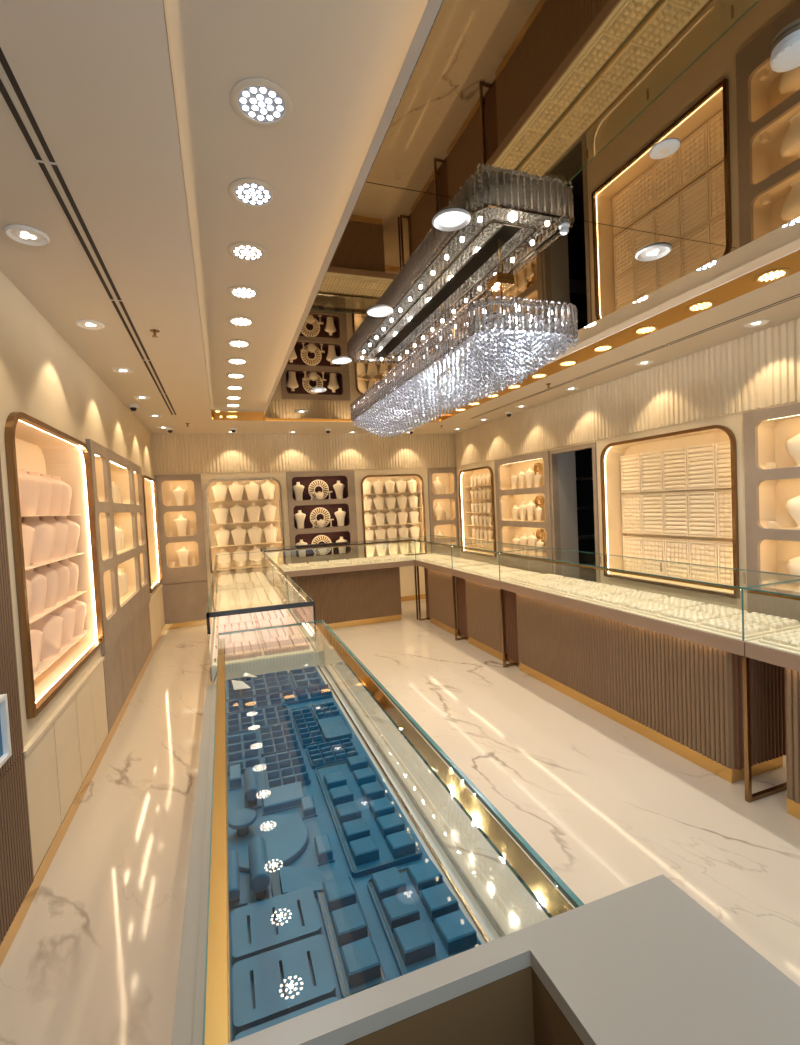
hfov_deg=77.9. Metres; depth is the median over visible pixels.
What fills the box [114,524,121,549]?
bust
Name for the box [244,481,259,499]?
bust
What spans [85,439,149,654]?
display panel
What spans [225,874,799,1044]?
countertop
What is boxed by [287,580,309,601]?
light
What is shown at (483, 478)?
bust
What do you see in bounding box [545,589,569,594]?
tray
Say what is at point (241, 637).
tray
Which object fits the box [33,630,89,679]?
shelf
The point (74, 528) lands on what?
bust
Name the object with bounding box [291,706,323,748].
tray
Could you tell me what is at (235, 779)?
block
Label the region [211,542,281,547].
shelf
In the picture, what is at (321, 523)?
bust
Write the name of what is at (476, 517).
bust
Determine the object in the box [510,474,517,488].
bust
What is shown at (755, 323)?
recessed light
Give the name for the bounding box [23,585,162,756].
trim
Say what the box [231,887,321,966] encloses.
tray
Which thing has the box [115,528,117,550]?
bust
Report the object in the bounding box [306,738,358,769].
tray
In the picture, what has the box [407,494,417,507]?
bust
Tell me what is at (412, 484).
bust
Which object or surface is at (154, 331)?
sprinkler
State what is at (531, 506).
bust
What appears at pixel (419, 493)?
display niche
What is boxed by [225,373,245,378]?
recessed light
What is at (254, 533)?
bust
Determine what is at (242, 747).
tray
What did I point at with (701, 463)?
board
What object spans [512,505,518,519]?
bust
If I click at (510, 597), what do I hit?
support column
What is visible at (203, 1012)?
jewellery showcase
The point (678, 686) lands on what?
jewellery showcase
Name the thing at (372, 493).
shelf
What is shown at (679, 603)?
tray
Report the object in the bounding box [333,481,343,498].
bust
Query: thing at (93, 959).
floor
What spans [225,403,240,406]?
recessed light
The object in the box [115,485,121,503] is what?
bust
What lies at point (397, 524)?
shelf
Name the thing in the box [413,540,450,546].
glass panel
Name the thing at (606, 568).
glass panel
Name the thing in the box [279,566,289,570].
tray
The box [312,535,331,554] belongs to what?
fan ornament
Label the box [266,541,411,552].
light
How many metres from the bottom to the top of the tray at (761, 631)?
0.014 m
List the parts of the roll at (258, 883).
foot plate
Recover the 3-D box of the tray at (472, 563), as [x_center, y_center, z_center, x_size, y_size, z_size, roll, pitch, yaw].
[0.922,0.508,6.141,0.225,0.021,0.290,-4,2,-25]
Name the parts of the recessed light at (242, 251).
len plate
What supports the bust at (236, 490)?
on the display niche at (276, 501)
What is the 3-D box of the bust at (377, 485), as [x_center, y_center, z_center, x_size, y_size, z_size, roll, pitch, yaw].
[-0.369,-0.605,8.315,0.202,0.238,0.070,-4,2,-20]
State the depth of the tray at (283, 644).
2.82 m
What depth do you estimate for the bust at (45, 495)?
2.89 m
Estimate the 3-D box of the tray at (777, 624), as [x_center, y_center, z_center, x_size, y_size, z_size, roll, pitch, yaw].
[2.098,0.569,2.850,0.225,0.040,0.275,-4,2,-20]
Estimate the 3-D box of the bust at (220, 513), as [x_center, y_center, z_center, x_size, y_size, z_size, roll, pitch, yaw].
[-2.709,-0.130,7.490,0.232,0.290,0.080,-4,2,-20]
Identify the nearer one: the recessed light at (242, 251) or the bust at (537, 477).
the recessed light at (242, 251)
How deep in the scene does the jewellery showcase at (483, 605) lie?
5.29 m
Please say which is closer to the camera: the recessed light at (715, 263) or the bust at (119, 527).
the recessed light at (715, 263)
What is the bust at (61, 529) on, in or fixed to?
on the display niche at (31, 444)
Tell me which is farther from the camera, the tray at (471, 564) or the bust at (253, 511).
the bust at (253, 511)
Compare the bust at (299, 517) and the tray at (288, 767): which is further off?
the bust at (299, 517)
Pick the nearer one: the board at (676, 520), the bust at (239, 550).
the board at (676, 520)
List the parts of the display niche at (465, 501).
panel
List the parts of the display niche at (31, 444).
panel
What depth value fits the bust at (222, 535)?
7.47 m
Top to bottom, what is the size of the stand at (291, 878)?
0.040 m
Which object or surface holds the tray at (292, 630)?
on the jewellery showcase at (249, 567)
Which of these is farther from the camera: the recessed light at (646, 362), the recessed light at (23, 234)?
the recessed light at (646, 362)
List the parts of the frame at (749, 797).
post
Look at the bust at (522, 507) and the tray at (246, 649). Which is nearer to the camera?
the tray at (246, 649)
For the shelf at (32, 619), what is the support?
attached to the display niche at (31, 444)
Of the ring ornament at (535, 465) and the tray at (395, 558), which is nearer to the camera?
the ring ornament at (535, 465)
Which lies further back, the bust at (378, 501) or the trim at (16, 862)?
the bust at (378, 501)
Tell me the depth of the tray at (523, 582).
4.58 m
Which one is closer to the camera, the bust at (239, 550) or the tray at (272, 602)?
the tray at (272, 602)
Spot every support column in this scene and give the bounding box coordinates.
[424,568,429,620]
[457,577,467,640]
[505,590,518,666]
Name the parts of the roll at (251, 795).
foot plate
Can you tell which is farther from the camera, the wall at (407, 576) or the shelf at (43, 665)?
the wall at (407, 576)
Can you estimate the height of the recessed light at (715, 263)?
0.009 m
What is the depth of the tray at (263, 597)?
4.27 m
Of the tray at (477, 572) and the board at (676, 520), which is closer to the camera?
the board at (676, 520)
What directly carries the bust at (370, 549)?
on the display niche at (419, 493)
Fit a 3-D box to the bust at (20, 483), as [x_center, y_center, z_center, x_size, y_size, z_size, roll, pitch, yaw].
[-1.962,-0.157,2.435,0.086,0.255,0.235,-3,2,4]
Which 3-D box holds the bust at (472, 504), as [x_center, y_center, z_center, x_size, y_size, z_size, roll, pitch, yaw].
[1.241,-0.269,8.405,0.048,0.185,0.140,-4,2,-20]
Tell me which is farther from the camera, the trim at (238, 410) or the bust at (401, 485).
the bust at (401, 485)
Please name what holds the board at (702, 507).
in the display niche at (610, 466)
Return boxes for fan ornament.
[308,480,328,499]
[310,507,329,527]
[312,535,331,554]
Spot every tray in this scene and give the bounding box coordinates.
[214,640,261,661]
[215,631,257,646]
[216,613,252,626]
[216,622,254,635]
[219,582,267,589]
[219,583,270,594]
[219,588,273,600]
[219,593,278,607]
[219,600,280,614]
[226,670,293,700]
[226,684,332,714]
[226,704,291,734]
[227,730,260,775]
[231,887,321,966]
[232,934,336,1038]
[234,997,338,1040]
[253,609,291,622]
[256,617,296,632]
[258,722,299,756]
[259,626,302,642]
[262,634,309,654]
[262,749,310,788]
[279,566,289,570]
[288,562,307,566]
[289,564,311,569]
[289,666,324,688]
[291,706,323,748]
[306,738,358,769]
[308,561,327,564]
[311,562,333,567]
[311,701,339,722]
[315,754,421,877]
[317,714,351,741]
[317,874,387,998]
[329,559,348,562]
[332,560,353,565]
[348,557,367,560]
[352,559,374,564]
[367,556,386,559]
[367,859,481,975]
[372,557,393,562]
[386,554,405,557]
[391,556,412,560]
[416,556,433,559]
[424,558,444,562]
[431,555,452,557]
[434,560,456,564]
[441,557,463,559]
[444,563,469,567]
[450,559,473,562]
[459,566,484,571]
[462,561,488,565]
[463,563,488,565]
[472,569,501,574]
[472,571,501,574]
[478,564,504,568]
[487,572,519,578]
[492,567,519,572]
[508,570,540,576]
[509,576,542,584]
[509,580,527,584]
[510,573,540,576]
[526,579,563,589]
[526,584,547,589]
[532,573,564,579]
[545,584,586,594]
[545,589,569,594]
[551,577,585,583]
[568,588,612,601]
[568,594,595,601]
[571,581,609,588]
[593,594,642,608]
[593,600,624,608]
[594,586,636,594]
[621,591,668,601]
[622,601,677,616]
[622,607,659,616]
[652,597,704,608]
[657,608,719,626]
[657,615,701,626]
[688,604,747,618]
[698,617,773,638]
[698,625,773,638]
[731,612,799,632]
[758,630,799,651]
[758,639,799,651]
[770,625,799,632]
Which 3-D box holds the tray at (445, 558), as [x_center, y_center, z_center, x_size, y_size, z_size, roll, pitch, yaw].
[0.700,0.494,6.762,0.225,0.021,0.290,-4,2,-25]
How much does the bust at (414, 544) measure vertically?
0.238 m
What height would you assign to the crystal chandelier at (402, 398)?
0.539 m
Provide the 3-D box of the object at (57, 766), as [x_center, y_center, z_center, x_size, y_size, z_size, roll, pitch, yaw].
[-2.511,1.242,4.626,0.012,0.535,5.230,-4,2,-20]
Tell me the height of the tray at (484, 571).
0.021 m
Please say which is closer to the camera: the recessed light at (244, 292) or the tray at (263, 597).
the recessed light at (244, 292)
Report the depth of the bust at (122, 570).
4.99 m
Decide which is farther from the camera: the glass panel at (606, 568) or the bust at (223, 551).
the bust at (223, 551)
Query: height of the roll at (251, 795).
0.069 m
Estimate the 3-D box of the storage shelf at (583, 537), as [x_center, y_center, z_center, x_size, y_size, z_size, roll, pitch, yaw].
[3.021,0.178,8.414,1.300,2.000,0.400,-4,2,-20]
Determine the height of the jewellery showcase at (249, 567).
1.131 m
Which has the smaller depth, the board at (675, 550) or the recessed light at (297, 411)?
the board at (675, 550)
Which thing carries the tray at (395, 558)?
on the jewellery showcase at (345, 596)
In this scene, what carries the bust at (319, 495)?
in the display panel at (347, 504)
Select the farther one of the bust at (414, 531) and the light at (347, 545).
the bust at (414, 531)
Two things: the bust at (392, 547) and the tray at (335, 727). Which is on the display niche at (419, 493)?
the bust at (392, 547)
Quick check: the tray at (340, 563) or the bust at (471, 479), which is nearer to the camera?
the tray at (340, 563)
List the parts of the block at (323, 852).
foot plate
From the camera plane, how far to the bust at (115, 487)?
4.80 m
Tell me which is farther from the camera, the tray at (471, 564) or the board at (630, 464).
the tray at (471, 564)
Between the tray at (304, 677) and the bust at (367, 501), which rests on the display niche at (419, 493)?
the bust at (367, 501)
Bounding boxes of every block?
[229,764,242,789]
[261,781,304,815]
[299,796,316,819]
[313,834,334,865]
[445,512,449,519]
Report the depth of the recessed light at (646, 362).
4.42 m
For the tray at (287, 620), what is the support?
on the jewellery showcase at (249, 567)
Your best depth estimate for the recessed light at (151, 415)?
5.70 m
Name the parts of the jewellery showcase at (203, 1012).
glass, gold rail, gold rail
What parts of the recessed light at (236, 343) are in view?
len plate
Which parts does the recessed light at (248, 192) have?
len plate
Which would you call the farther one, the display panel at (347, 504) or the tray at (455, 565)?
the display panel at (347, 504)
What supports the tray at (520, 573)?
on the jewellery showcase at (483, 605)
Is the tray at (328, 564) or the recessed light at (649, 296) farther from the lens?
the tray at (328, 564)
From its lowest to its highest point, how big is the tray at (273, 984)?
0.036 m
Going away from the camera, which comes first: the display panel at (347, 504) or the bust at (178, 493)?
the bust at (178, 493)
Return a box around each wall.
[0,270,160,746]
[151,434,455,623]
[454,319,799,623]
[557,451,578,578]
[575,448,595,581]
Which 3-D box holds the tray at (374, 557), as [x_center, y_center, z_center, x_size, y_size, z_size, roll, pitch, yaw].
[-0.330,0.518,7.180,0.275,0.040,0.225,-4,2,-20]
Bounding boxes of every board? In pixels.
[620,454,640,492]
[622,495,642,533]
[623,537,643,572]
[640,451,662,491]
[641,494,664,534]
[643,538,665,575]
[662,447,687,490]
[663,493,688,535]
[665,540,689,579]
[687,443,715,489]
[688,492,716,537]
[689,541,717,583]
[715,441,730,487]
[716,491,731,537]
[717,543,733,585]
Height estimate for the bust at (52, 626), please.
0.265 m
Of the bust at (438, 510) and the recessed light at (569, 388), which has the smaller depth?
the recessed light at (569, 388)
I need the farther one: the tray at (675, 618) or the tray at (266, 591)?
the tray at (266, 591)
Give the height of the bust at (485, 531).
0.185 m
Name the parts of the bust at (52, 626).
foot plate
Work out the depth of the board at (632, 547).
5.23 m
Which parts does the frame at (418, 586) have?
post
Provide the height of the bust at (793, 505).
0.300 m
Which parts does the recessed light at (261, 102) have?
len plate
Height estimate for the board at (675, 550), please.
0.365 m
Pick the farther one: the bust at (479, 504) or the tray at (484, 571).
the bust at (479, 504)
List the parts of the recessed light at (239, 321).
len plate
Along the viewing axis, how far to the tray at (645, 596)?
3.63 m
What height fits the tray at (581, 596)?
0.014 m
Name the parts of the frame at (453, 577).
post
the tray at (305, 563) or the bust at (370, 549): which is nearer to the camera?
the tray at (305, 563)
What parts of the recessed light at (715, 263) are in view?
len plate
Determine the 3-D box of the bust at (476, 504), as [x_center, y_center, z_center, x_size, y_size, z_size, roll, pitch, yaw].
[1.287,-0.266,8.278,0.048,0.185,0.140,-4,2,-20]
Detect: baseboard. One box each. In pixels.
[0,625,164,966]
[165,594,425,629]
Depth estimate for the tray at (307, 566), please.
6.50 m
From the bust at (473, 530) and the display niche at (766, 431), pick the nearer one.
the display niche at (766, 431)
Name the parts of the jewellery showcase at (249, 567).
frame, glass, glass, frame, glass, frame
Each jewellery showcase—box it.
[171,620,584,1044]
[206,551,315,680]
[260,538,417,632]
[404,535,490,636]
[451,542,545,660]
[499,548,799,782]
[744,580,799,819]
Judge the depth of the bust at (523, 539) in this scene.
6.90 m
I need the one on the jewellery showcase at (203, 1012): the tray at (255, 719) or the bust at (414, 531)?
the tray at (255, 719)
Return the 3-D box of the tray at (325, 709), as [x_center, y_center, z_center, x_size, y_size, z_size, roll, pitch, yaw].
[-0.321,0.804,2.126,0.103,0.032,0.163,-4,2,-20]
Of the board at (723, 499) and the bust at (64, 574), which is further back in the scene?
the board at (723, 499)
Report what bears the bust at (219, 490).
on the display niche at (276, 501)
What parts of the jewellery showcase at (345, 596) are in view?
glass, rail, corner post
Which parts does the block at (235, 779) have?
foot plate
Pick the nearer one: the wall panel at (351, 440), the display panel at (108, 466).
the display panel at (108, 466)
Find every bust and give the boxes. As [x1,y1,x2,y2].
[17,468,39,515]
[18,476,22,500]
[21,516,54,564]
[22,524,35,568]
[25,569,46,616]
[26,579,32,616]
[27,471,51,514]
[29,614,63,660]
[30,629,43,674]
[33,565,58,608]
[39,516,68,559]
[40,474,62,514]
[47,561,69,601]
[49,606,75,647]
[51,476,71,514]
[54,516,79,555]
[58,558,78,596]
[63,599,85,636]
[111,482,117,502]
[111,483,114,502]
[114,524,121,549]
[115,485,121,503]
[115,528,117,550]
[118,526,124,548]
[118,568,124,595]
[118,573,120,597]
[121,569,127,592]
[172,486,185,505]
[174,515,187,535]
[176,546,189,566]
[211,482,226,500]
[213,504,228,523]
[214,527,229,545]
[215,549,230,555]
[228,481,243,499]
[230,504,244,522]
[231,526,246,544]
[232,547,246,553]
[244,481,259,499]
[246,503,260,521]
[247,525,261,543]
[249,546,259,551]
[260,480,274,498]
[261,502,276,520]
[263,524,277,542]
[264,545,278,563]
[292,482,303,500]
[294,510,305,528]
[296,539,306,556]
[315,491,323,499]
[317,519,325,527]
[318,548,326,554]
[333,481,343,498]
[334,508,345,525]
[336,537,346,553]
[363,480,371,493]
[364,496,372,509]
[364,512,372,525]
[365,528,373,539]
[366,545,374,556]
[372,479,383,493]
[373,495,383,508]
[374,511,384,524]
[375,527,385,538]
[375,544,386,555]
[384,479,394,492]
[385,495,395,508]
[385,510,396,524]
[386,526,396,538]
[387,543,397,554]
[395,479,405,492]
[396,494,406,507]
[397,510,407,523]
[398,525,408,537]
[398,542,408,553]
[407,478,417,491]
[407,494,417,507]
[408,509,418,522]
[409,525,419,536]
[410,541,419,552]
[433,477,441,493]
[434,503,442,519]
[470,475,473,485]
[470,489,473,499]
[471,501,474,511]
[471,514,474,524]
[472,527,475,537]
[473,475,477,485]
[474,488,477,498]
[474,501,478,511]
[475,514,478,524]
[476,527,479,537]
[477,474,481,485]
[478,488,481,498]
[478,501,482,511]
[479,514,482,525]
[479,527,483,538]
[481,474,485,484]
[482,487,485,498]
[482,501,486,511]
[483,514,487,525]
[483,528,487,538]
[485,473,490,484]
[486,487,490,498]
[486,500,491,511]
[487,514,491,525]
[488,528,492,539]
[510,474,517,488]
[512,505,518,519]
[513,536,519,544]
[518,470,524,488]
[519,502,526,520]
[520,534,527,544]
[525,467,534,487]
[526,500,535,520]
[528,533,536,545]
[534,472,541,486]
[535,506,542,520]
[536,539,543,546]
[785,434,799,466]
[786,495,799,528]
[787,556,799,589]
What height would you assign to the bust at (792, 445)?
0.300 m
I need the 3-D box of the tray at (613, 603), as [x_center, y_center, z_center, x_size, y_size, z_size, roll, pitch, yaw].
[1.583,0.579,3.581,0.225,0.014,0.275,-4,2,-20]
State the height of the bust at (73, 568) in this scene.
0.255 m
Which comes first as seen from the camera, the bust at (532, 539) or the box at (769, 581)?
the box at (769, 581)
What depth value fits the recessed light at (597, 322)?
3.83 m
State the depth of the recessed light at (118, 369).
3.88 m
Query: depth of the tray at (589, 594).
3.81 m
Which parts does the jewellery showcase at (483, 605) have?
glass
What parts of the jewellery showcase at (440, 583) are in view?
glass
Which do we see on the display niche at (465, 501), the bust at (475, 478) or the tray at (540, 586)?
the bust at (475, 478)
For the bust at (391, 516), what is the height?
0.238 m
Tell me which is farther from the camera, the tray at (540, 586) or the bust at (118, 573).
the bust at (118, 573)
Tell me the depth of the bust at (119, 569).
4.83 m
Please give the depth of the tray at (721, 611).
3.09 m
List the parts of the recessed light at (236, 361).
len plate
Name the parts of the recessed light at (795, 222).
len plate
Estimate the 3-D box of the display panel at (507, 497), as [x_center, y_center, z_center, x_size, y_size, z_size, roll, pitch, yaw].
[1.758,-0.137,6.785,0.230,1.553,1.285,-4,2,-20]
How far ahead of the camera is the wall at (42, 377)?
2.78 m
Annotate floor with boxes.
[0,599,799,1044]
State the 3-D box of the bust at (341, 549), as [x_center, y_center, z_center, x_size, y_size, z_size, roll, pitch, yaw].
[-0.947,0.367,8.063,0.190,0.270,0.068,-4,2,-20]
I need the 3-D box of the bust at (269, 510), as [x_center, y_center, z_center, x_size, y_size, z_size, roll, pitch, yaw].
[-2.041,-0.171,7.728,0.232,0.290,0.080,-4,2,-20]
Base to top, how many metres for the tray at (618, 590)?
0.040 m
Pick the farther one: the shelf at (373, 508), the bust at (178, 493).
the shelf at (373, 508)
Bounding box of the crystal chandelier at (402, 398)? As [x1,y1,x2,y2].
[350,277,577,437]
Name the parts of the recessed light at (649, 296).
len plate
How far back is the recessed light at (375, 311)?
2.88 m
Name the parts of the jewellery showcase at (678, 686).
glass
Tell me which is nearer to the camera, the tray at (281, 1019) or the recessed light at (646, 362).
the tray at (281, 1019)
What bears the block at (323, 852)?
on the jewellery showcase at (203, 1012)
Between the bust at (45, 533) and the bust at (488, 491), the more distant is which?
the bust at (488, 491)
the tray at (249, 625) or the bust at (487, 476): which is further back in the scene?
the bust at (487, 476)
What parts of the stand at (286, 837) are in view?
stem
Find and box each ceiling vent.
[0,47,175,414]
[470,294,799,418]
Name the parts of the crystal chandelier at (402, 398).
carrier plate, frame, suspension rod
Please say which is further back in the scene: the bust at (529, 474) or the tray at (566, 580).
the bust at (529, 474)
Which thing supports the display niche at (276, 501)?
attached to the wall at (407, 576)
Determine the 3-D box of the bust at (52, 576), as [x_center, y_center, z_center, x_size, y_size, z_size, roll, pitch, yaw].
[-2.094,0.372,2.899,0.086,0.255,0.235,-3,2,4]
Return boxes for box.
[0,694,11,767]
[766,462,775,468]
[767,521,776,527]
[768,579,777,586]
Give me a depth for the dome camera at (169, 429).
6.57 m
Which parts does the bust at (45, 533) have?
foot plate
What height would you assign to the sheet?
0.013 m
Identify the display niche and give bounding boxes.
[4,412,103,718]
[142,475,162,592]
[205,478,285,572]
[361,474,426,557]
[458,466,496,557]
[600,425,739,597]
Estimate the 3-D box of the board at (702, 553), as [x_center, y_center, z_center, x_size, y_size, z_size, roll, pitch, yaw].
[2.753,0.361,4.482,0.030,0.365,0.268,-4,2,-20]
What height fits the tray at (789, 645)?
0.014 m
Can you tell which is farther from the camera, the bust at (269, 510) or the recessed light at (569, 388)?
the bust at (269, 510)
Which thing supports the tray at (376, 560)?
on the jewellery showcase at (345, 596)
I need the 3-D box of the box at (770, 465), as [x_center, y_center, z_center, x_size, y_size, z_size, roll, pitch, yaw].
[2.793,-0.428,3.725,0.050,0.050,0.040,-4,2,-20]
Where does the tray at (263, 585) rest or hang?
on the jewellery showcase at (249, 567)
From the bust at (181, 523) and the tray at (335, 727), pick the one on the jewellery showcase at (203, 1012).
the tray at (335, 727)
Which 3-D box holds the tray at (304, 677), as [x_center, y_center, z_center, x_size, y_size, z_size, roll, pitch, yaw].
[-0.485,0.793,2.560,0.140,0.036,0.285,-4,2,-20]
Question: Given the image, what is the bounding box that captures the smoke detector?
[770,29,799,71]
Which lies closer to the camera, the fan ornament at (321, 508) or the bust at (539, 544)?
the bust at (539, 544)
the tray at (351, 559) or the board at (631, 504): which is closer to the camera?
the board at (631, 504)
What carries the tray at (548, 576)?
on the jewellery showcase at (678, 686)
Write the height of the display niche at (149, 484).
1.420 m
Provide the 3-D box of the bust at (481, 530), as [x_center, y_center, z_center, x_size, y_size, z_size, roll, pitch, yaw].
[1.354,0.175,8.168,0.048,0.185,0.140,-4,2,-20]
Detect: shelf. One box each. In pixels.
[21,514,80,516]
[25,553,83,570]
[29,591,86,624]
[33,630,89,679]
[208,499,274,501]
[210,520,280,524]
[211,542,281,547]
[363,492,418,494]
[364,507,420,510]
[365,522,419,526]
[469,537,492,540]
[576,477,594,569]
[621,490,730,494]
[622,535,732,543]
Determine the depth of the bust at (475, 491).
8.25 m
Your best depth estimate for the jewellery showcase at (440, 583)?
6.37 m
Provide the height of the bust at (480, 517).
0.185 m
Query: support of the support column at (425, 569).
on the floor
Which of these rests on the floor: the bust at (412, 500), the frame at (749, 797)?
the frame at (749, 797)
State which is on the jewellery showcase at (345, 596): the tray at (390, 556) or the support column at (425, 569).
the tray at (390, 556)
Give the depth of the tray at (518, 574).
5.04 m
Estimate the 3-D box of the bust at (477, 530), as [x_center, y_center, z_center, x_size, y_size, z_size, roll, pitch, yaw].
[1.308,0.173,8.295,0.048,0.185,0.140,-4,2,-20]
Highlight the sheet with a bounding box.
[232,672,255,689]
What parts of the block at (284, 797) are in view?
foot plate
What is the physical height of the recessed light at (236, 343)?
0.009 m
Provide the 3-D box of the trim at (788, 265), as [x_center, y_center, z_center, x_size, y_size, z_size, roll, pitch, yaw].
[0.382,-1.350,3.108,3.076,0.114,7.646,-4,2,-20]
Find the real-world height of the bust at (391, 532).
0.238 m
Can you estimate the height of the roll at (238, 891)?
0.054 m
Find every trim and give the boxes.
[0,458,33,945]
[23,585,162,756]
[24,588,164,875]
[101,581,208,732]
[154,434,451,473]
[164,0,799,421]
[212,249,799,412]
[264,0,442,414]
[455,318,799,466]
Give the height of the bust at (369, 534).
0.238 m
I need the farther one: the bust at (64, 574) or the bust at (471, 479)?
the bust at (471, 479)
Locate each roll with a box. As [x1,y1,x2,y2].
[228,850,247,910]
[241,767,262,808]
[246,836,272,904]
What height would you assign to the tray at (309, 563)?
0.040 m
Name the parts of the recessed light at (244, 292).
len plate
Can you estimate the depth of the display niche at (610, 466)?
4.87 m
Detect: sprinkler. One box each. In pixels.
[150,329,159,337]
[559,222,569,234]
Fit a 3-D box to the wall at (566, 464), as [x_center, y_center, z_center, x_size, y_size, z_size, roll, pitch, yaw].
[2.093,0.008,6.208,0.285,2.600,0.052,-4,2,-20]
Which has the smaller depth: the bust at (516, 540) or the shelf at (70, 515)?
the shelf at (70, 515)
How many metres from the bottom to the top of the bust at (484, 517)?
0.185 m
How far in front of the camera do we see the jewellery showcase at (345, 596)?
6.74 m
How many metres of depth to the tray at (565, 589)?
4.08 m
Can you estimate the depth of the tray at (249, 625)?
3.29 m
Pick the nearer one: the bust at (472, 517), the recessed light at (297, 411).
the recessed light at (297, 411)
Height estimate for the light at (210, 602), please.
0.004 m
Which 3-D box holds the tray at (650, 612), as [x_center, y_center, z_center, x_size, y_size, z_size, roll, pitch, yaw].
[1.680,0.584,3.311,0.225,0.014,0.275,-4,2,-20]
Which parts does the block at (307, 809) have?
foot plate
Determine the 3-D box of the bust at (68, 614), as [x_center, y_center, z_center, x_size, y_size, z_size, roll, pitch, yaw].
[-2.150,0.643,3.099,0.106,0.265,0.285,-2,2,9]
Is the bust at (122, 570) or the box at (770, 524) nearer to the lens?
the box at (770, 524)
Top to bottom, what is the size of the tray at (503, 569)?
0.021 m
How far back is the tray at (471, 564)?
6.03 m
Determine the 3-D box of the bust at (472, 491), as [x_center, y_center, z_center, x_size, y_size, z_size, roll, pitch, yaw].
[1.231,-0.484,8.397,0.048,0.185,0.140,-4,2,-20]
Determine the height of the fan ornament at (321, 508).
0.330 m
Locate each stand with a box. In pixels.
[228,809,308,872]
[270,866,325,897]
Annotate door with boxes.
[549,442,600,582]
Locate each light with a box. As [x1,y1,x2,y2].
[3,224,49,245]
[75,319,104,329]
[112,367,133,373]
[133,395,149,399]
[148,414,161,416]
[208,587,214,611]
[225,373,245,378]
[225,385,243,389]
[225,396,242,399]
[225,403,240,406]
[226,316,255,326]
[226,339,251,347]
[226,358,248,364]
[227,242,267,261]
[227,285,260,299]
[228,178,277,207]
[230,78,292,126]
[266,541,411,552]
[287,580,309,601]
[295,410,307,412]
[310,388,325,391]
[331,357,350,363]
[366,306,392,316]
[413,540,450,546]
[432,208,470,230]
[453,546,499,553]
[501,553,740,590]
[565,387,578,390]
[582,320,599,328]
[629,293,652,304]
[635,243,671,260]
[635,360,653,365]
[691,258,722,272]
[744,319,769,327]
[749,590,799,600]
[775,217,799,229]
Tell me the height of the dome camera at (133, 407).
0.064 m
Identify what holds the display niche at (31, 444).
attached to the wall at (42, 377)
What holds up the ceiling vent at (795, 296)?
in the ceiling at (552, 107)
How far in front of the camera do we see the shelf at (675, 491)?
4.79 m
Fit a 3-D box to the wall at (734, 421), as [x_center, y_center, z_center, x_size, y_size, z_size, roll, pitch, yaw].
[2.612,-0.141,4.224,0.060,3.000,9.400,-4,2,-20]
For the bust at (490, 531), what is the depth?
7.89 m
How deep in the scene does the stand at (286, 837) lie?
1.31 m
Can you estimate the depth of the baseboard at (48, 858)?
2.57 m
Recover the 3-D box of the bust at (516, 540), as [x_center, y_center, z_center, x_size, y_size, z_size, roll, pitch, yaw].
[1.678,0.302,7.108,0.058,0.220,0.170,-4,2,-20]
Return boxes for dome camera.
[128,404,137,410]
[166,427,173,432]
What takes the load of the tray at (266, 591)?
on the jewellery showcase at (249, 567)
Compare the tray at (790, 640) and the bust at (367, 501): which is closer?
the tray at (790, 640)
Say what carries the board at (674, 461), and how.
on the display niche at (610, 466)
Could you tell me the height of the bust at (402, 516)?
0.238 m
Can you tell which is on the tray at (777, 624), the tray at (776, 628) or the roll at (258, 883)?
the tray at (776, 628)
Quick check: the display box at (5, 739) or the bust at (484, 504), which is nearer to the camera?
the display box at (5, 739)
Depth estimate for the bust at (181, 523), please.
7.22 m
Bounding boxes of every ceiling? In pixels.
[0,0,799,433]
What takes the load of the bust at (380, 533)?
on the display niche at (419, 493)
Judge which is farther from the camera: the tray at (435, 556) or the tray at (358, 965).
the tray at (435, 556)
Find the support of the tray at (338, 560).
on the jewellery showcase at (345, 596)
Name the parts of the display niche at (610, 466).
panel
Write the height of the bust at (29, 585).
0.255 m
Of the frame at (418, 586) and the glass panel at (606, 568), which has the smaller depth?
the glass panel at (606, 568)
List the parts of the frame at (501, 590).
post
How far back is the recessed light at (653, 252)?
2.33 m
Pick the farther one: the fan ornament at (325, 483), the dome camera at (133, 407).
the fan ornament at (325, 483)
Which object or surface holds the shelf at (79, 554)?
attached to the display niche at (31, 444)
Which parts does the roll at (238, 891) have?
foot plate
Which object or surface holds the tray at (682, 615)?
on the jewellery showcase at (678, 686)
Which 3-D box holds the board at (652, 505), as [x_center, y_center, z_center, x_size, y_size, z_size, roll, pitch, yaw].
[2.549,-0.082,4.979,0.030,0.400,0.258,-4,2,-20]
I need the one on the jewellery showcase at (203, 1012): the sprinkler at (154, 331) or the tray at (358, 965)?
the tray at (358, 965)
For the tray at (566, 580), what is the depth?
4.44 m
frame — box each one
[417,566,427,620]
[452,576,464,640]
[500,589,514,666]
[742,656,786,802]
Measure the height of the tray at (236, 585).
0.040 m
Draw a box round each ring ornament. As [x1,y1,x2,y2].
[533,462,542,473]
[535,496,543,520]
[536,529,544,540]
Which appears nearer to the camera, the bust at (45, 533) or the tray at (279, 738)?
the tray at (279, 738)
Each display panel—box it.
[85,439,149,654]
[154,474,206,583]
[286,470,358,563]
[427,468,459,556]
[494,450,553,573]
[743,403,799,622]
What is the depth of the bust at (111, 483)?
4.67 m

